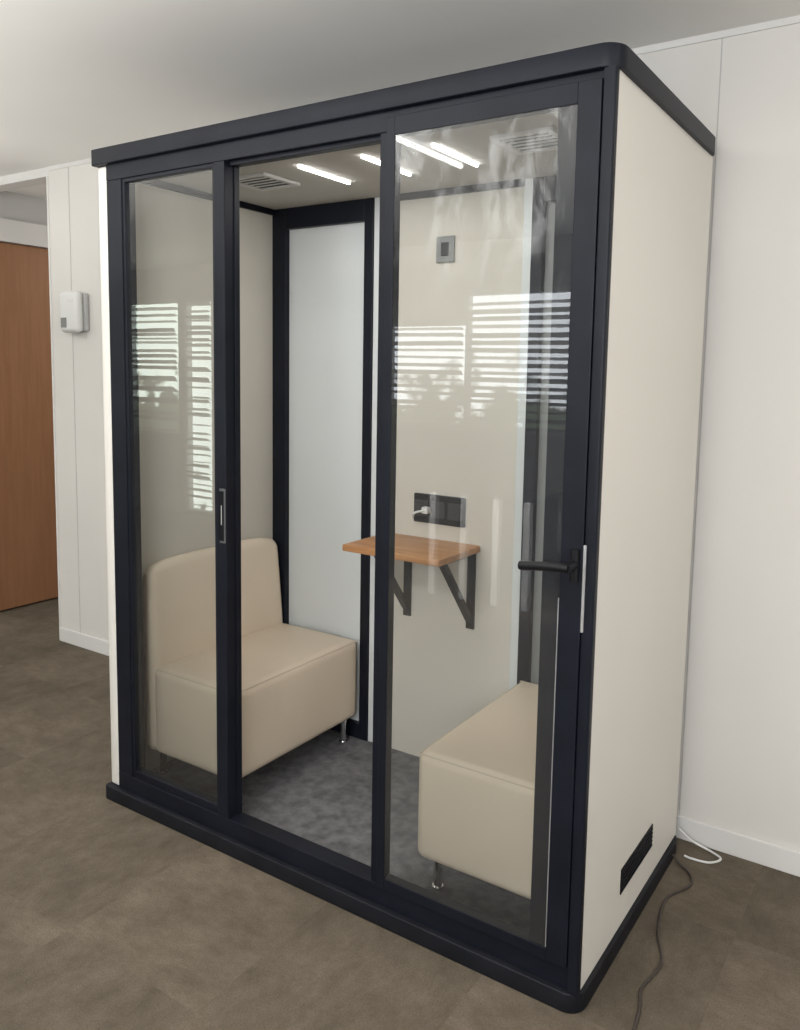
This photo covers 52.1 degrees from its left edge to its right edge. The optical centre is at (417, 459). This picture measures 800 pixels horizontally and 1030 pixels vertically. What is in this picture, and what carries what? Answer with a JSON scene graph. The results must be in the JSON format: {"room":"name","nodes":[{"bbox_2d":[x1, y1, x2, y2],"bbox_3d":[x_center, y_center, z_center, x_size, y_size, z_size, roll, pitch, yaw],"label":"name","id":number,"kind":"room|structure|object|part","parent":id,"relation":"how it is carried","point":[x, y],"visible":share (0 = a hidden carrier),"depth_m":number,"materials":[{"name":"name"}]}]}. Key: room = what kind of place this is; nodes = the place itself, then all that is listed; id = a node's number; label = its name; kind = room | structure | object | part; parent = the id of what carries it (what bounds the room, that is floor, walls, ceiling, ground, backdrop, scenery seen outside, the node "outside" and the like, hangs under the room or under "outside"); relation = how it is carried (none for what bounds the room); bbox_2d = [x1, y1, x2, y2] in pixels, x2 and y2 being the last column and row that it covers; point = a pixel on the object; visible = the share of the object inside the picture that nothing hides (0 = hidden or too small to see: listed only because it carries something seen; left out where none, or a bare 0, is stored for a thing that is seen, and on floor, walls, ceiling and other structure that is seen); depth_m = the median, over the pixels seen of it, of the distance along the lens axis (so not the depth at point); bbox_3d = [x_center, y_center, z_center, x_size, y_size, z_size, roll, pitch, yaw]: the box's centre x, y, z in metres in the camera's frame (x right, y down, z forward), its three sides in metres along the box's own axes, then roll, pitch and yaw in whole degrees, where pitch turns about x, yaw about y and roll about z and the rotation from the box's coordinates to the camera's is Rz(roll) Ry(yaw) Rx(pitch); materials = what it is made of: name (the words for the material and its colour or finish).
{"room":"office","nodes":[
{"label":"office","id":0,"kind":"room"},
{"bbox_2d":[0,597,799,1029],"bbox_3d":[-1.870,1.174,3.332,10.200,0.100,8.100,5,7,33],"label":"floor","id":1,"kind":"structure","parent":0,"point":[113,917],"depth_m":2.19,"materials":[{"name":"carpet"}]},
{"bbox_2d":[91,42,715,1013],"bbox_3d":[-0.122,0.127,2.612,1.763,2.200,0.914,5,7,33],"label":"pod","id":2,"kind":"object","parent":1,"relation":"on","point":[476,297],"visible":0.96,"depth_m":2.56,"materials":[{"name":"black metal"}]},
{"bbox_3d":[-0.814,0.062,3.098,0.049,2.100,0.825,5,7,33],"label":"panel","id":3,"kind":"part","parent":2,"relation":"part of","materials":[{"name":"beige laminate"}]},
{"bbox_3d":[-0.973,0.093,2.742,0.073,1.992,0.056,5,7,33],"label":"post","id":4,"kind":"part","parent":2,"relation":"part of","materials":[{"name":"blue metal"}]},
{"bbox_3d":[-0.767,-0.958,2.966,0.012,0.022,0.710,5,7,33],"label":"ceiling trim","id":5,"kind":"part","parent":2,"relation":"part of","materials":[{"name":"blue metal"}]},
{"bbox_3d":[-0.584,0.168,2.457,0.022,0.165,0.007,5,7,33],"label":"latch plate","id":6,"kind":"part","parent":2,"relation":"part of","materials":[{"name":"grey metal"}]},
{"bbox_3d":[-0.574,0.129,2.484,0.045,1.992,0.058,5,7,33],"label":"post","id":7,"kind":"part","parent":2,"relation":"part of","materials":[{"name":"blue metal"}]},
{"bbox_2d":[143,537,357,804],"bbox_3d":[-0.598,0.729,3.036,0.464,0.776,0.673,5,7,33],"label":"bench sofa","id":8,"kind":"object","parent":2,"relation":"on","point":[299,683],"visible":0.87,"depth_m":2.91,"materials":[{"name":"beige leather"}]},
{"bbox_3d":[-0.911,1.075,2.937,0.032,0.097,0.032,5,7,33],"label":"leg","id":9,"kind":"part","parent":8,"relation":"part of","materials":[{"name":"silver metal"}]},
{"bbox_3d":[-0.759,0.667,3.135,0.078,0.681,0.673,5,7,33],"label":"backrest","id":10,"kind":"part","parent":8,"relation":"part of","materials":[{"name":"beige leather"}]},
{"bbox_3d":[-0.576,0.859,3.035,0.408,0.327,0.665,5,7,33],"label":"seat","id":11,"kind":"part","parent":8,"relation":"part of","materials":[{"name":"beige leather"}]},
{"bbox_3d":[-0.289,1.058,3.206,0.032,0.097,0.032,5,7,33],"label":"leg","id":12,"kind":"part","parent":8,"relation":"part of","materials":[{"name":"silver metal"}]},
{"bbox_2d":[239,172,299,190],"bbox_3d":[-0.521,-0.937,2.760,0.180,0.010,0.180,5,7,33],"label":"ceiling vent","id":13,"kind":"object","parent":2,"relation":"attached to","point":[261,181],"depth_m":2.74,"materials":[{"name":"white metal"}]},
{"bbox_3d":[-0.360,0.063,3.259,0.398,1.950,0.010,5,7,33],"label":"frosted pane","id":14,"kind":"part","parent":2,"relation":"part of","materials":[{"name":"white glass"}]},
{"bbox_3d":[-0.323,1.171,2.421,1.668,0.058,0.056,5,7,33],"label":"sill rail","id":15,"kind":"part","parent":2,"relation":"part of","materials":[{"name":"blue metal"}]},
{"bbox_3d":[-0.286,-0.863,2.203,1.668,0.050,0.056,5,7,33],"label":"header rail","id":16,"kind":"part","parent":2,"relation":"part of","materials":[{"name":"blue metal"}]},
{"bbox_3d":[-0.085,-0.914,2.525,1.648,0.010,0.770,5,7,33],"label":"ceiling panel","id":17,"kind":"part","parent":2,"relation":"part of","materials":[{"name":"fabric"}]},
{"bbox_3d":[-0.088,0.172,2.163,0.028,1.992,0.041,5,7,33],"label":"post","id":18,"kind":"part","parent":2,"relation":"part of","materials":[{"name":"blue metal"}]},
{"bbox_2d":[342,533,479,629],"bbox_3d":[-0.022,0.450,2.880,0.400,0.305,0.286,5,7,33],"label":"table","id":19,"kind":"object","parent":2,"relation":"attached to","point":[409,549],"visible":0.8,"depth_m":2.86,"materials":[{"name":"brown wood"}]},
{"bbox_2d":[412,506,430,517],"bbox_3d":[0.015,0.191,2.955,0.067,0.042,0.035,1,6,-5],"label":"plug","id":20,"kind":"object","parent":2,"relation":"attached to","point":[424,510],"visible":1,"depth_m":2.94,"materials":[{"name":"white plastic"}]},
{"bbox_2d":[415,499,427,516],"bbox_3d":[0.016,0.175,2.985,0.056,0.060,0.004,5,7,33],"label":"socket","id":21,"kind":"object","parent":2,"relation":"attached to","point":[419,503],"depth_m":2.98,"materials":[{"name":"grey plastic"}]},
{"bbox_2d":[431,501,444,518],"bbox_3d":[0.074,0.180,2.947,0.056,0.060,0.004,5,7,33],"label":"socket","id":22,"kind":"object","parent":2,"relation":"attached to","point":[437,507],"depth_m":2.94,"materials":[{"name":"grey plastic"}]},
{"bbox_3d":[0.080,0.180,2.952,0.215,0.106,0.012,5,7,33],"label":"socket panel","id":23,"kind":"part","parent":2,"relation":"part of","materials":[{"name":"black paint"}]},
{"bbox_2d":[436,235,454,262],"bbox_3d":[0.099,-0.735,2.855,0.073,0.090,0.008,5,7,33],"label":"switch plate","id":24,"kind":"object","parent":2,"relation":"attached to","point":[445,244],"depth_m":2.85,"materials":[{"name":"grey plastic"}]},
{"bbox_2d":[448,503,461,520],"bbox_3d":[0.133,0.185,2.909,0.056,0.060,0.004,5,7,33],"label":"socket","id":25,"kind":"object","parent":2,"relation":"attached to","point":[454,509],"depth_m":2.91,"materials":[{"name":"grey plastic"}]},
{"bbox_3d":[0.110,0.094,2.958,0.565,2.080,0.045,5,7,33],"label":"panel","id":26,"kind":"part","parent":2,"relation":"part of","materials":[{"name":"beige fabric"}]},
{"bbox_3d":[0.113,-0.926,2.824,0.565,0.022,0.015,5,7,33],"label":"ceiling trim","id":27,"kind":"part","parent":2,"relation":"part of","materials":[{"name":"blue metal"}]},
{"bbox_2d":[418,681,537,898],"bbox_3d":[0.373,0.814,2.411,0.479,0.776,0.673,5,7,33],"label":"bench sofa","id":28,"kind":"object","parent":2,"relation":"on","point":[477,780],"visible":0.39,"depth_m":2.20,"materials":[{"name":"beige leather"}]},
{"bbox_3d":[0.059,1.160,2.311,0.032,0.097,0.032,5,7,33],"label":"leg","id":29,"kind":"part","parent":28,"relation":"part of","materials":[{"name":"silver metal"}]},
{"bbox_3d":[0.149,0.178,1.991,0.552,2.018,0.040,5,7,33],"label":"door","id":30,"kind":"part","parent":2,"relation":"part of","materials":[{"name":"clear glass"}]},
{"bbox_2d":[489,126,557,154],"bbox_3d":[0.317,-0.864,2.220,0.180,0.010,0.180,5,7,33],"label":"ceiling vent","id":31,"kind":"object","parent":2,"relation":"attached to","point":[536,139],"depth_m":2.20,"materials":[{"name":"white metal"}]},
{"bbox_3d":[0.583,0.146,2.652,0.429,1.950,0.010,5,7,33],"label":"frosted pane","id":32,"kind":"part","parent":2,"relation":"part of","materials":[{"name":"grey glass"}]},
{"bbox_3d":[0.294,0.235,1.840,0.125,0.075,0.063,5,7,33],"label":"lever handle","id":33,"kind":"part","parent":2,"relation":"part of","materials":[{"name":"black paint"}]},
{"bbox_3d":[0.374,0.290,1.837,0.007,0.200,0.010,5,7,33],"label":"lock plate","id":34,"kind":"part","parent":2,"relation":"part of","materials":[{"name":"silver metal"}]},
{"bbox_3d":[0.402,0.218,1.850,0.028,2.104,0.066,5,7,33],"label":"corner post","id":35,"kind":"part","parent":2,"relation":"part of","materials":[{"name":"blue metal"}]},
{"bbox_2d":[620,824,652,894],"bbox_3d":[0.610,1.103,2.270,0.004,0.070,0.270,5,7,33],"label":"vent","id":36,"kind":"object","parent":2,"relation":"attached to","point":[632,863],"depth_m":2.26,"materials":[{"name":"black paint"}]},
{"bbox_3d":[0.620,0.187,2.182,0.022,2.104,0.813,5,7,33],"label":"panel","id":37,"kind":"part","parent":2,"relation":"part of","materials":[{"name":"beige laminate"}]},
{"bbox_2d":[632,853,692,1029],"bbox_3d":[0.627,1.285,2.107,0.072,0.031,0.958,4,7,25],"label":"power cable","id":38,"kind":"object","parent":1,"relation":"on","point":[655,972],"visible":1,"depth_m":2.18,"materials":[{"name":"grey plastic"}]},
{"bbox_2d":[678,828,721,863],"bbox_3d":[0.889,1.228,2.595,0.146,0.052,0.084,5,7,33],"label":"cable","id":39,"kind":"object","parent":1,"relation":"on","point":[679,829],"visible":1,"depth_m":2.58,"materials":[{"name":"white plastic"}]},
{"bbox_2d":[0,0,799,198],"bbox_3d":[-1.822,-1.440,3.052,10.200,0.100,8.100,5,7,33],"label":"ceiling","id":40,"kind":"structure","parent":0,"point":[78,77],"depth_m":2.61,"materials":[{"name":"paint"}]},
{"bbox_2d":[48,23,799,851],"bbox_3d":[0.532,-0.052,2.850,5.832,2.530,0.100,5,7,33],"label":"wall","id":41,"kind":"structure","parent":0,"point":[741,766],"depth_m":2.51,"materials":[{"name":"paint"}]},
{"bbox_2d":[0,167,60,637],"bbox_3d":[-2.222,-0.293,4.625,0.738,2.530,0.108,5,7,33],"label":"trim","id":42,"kind":"structure","parent":41,"relation":"attached to","point":[38,176],"depth_m":4.39,"materials":[{"name":"paint"}]},
{"bbox_2d":[60,291,88,332],"bbox_3d":[-1.750,-0.754,4.170,0.163,0.210,0.072,5,7,33],"label":"terminal","id":43,"kind":"object","parent":41,"relation":"attached to","point":[74,305],"visible":1,"depth_m":4.14,"materials":[{"name":"white plastic"}]},
{"bbox_3d":[-1.734,-0.756,4.188,0.156,0.190,0.024,5,7,33],"label":"plate","id":44,"kind":"part","parent":43,"relation":"part of","materials":[{"name":"grey plastic"}]},
{"bbox_2d":[68,38,722,814],"bbox_3d":[0.033,-0.089,3.112,4.363,2.530,0.002,5,7,33],"label":"trim","id":45,"kind":"structure","parent":41,"relation":"attached to","point":[722,38],"depth_m":2.59,"materials":[{"name":"grey"}]},
{"bbox_2d":[47,15,799,170],"bbox_3d":[0.484,-1.299,2.699,5.732,0.020,0.006,5,7,33],"label":"trim","id":46,"kind":"structure","parent":41,"relation":"attached to","point":[794,19],"depth_m":2.45,"materials":[{"name":"paint"}]},
{"bbox_2d":[60,627,799,876],"bbox_3d":[0.438,1.169,2.962,5.732,0.075,0.010,5,7,33],"label":"baseboard","id":47,"kind":"structure","parent":41,"relation":"attached to","point":[748,848],"depth_m":2.60,"materials":[{"name":"paint"}]},
{"bbox_3d":[-1.956,-0.416,5.815,0.120,2.530,2.796,5,7,33],"label":"wall","id":48,"kind":"structure","parent":0,"visible":0},
{"bbox_2d":[0,191,47,225],"bbox_3d":[-2.291,-1.534,5.116,0.030,0.170,0.950,5,7,33],"label":"window","id":49,"kind":"structure","parent":48,"relation":"in","point":[13,206],"depth_m":4.95,"materials":[{"name":"grey"}]},
{"bbox_2d":[0,218,47,248],"bbox_3d":[-2.303,-0.360,5.235,0.092,2.530,1.030,5,7,33],"label":"trim","id":50,"kind":"structure","parent":48,"relation":"attached to","point":[11,231],"depth_m":4.92,"materials":[{"name":"paint"}]},
{"bbox_2d":[0,242,57,610],"bbox_3d":[-2.291,-0.212,5.241,0.109,2.215,0.926,5,7,33],"label":"door","id":51,"kind":"structure","parent":48,"relation":"in","point":[28,537],"depth_m":5.05,"materials":[{"name":"brown wood"}]}
]}

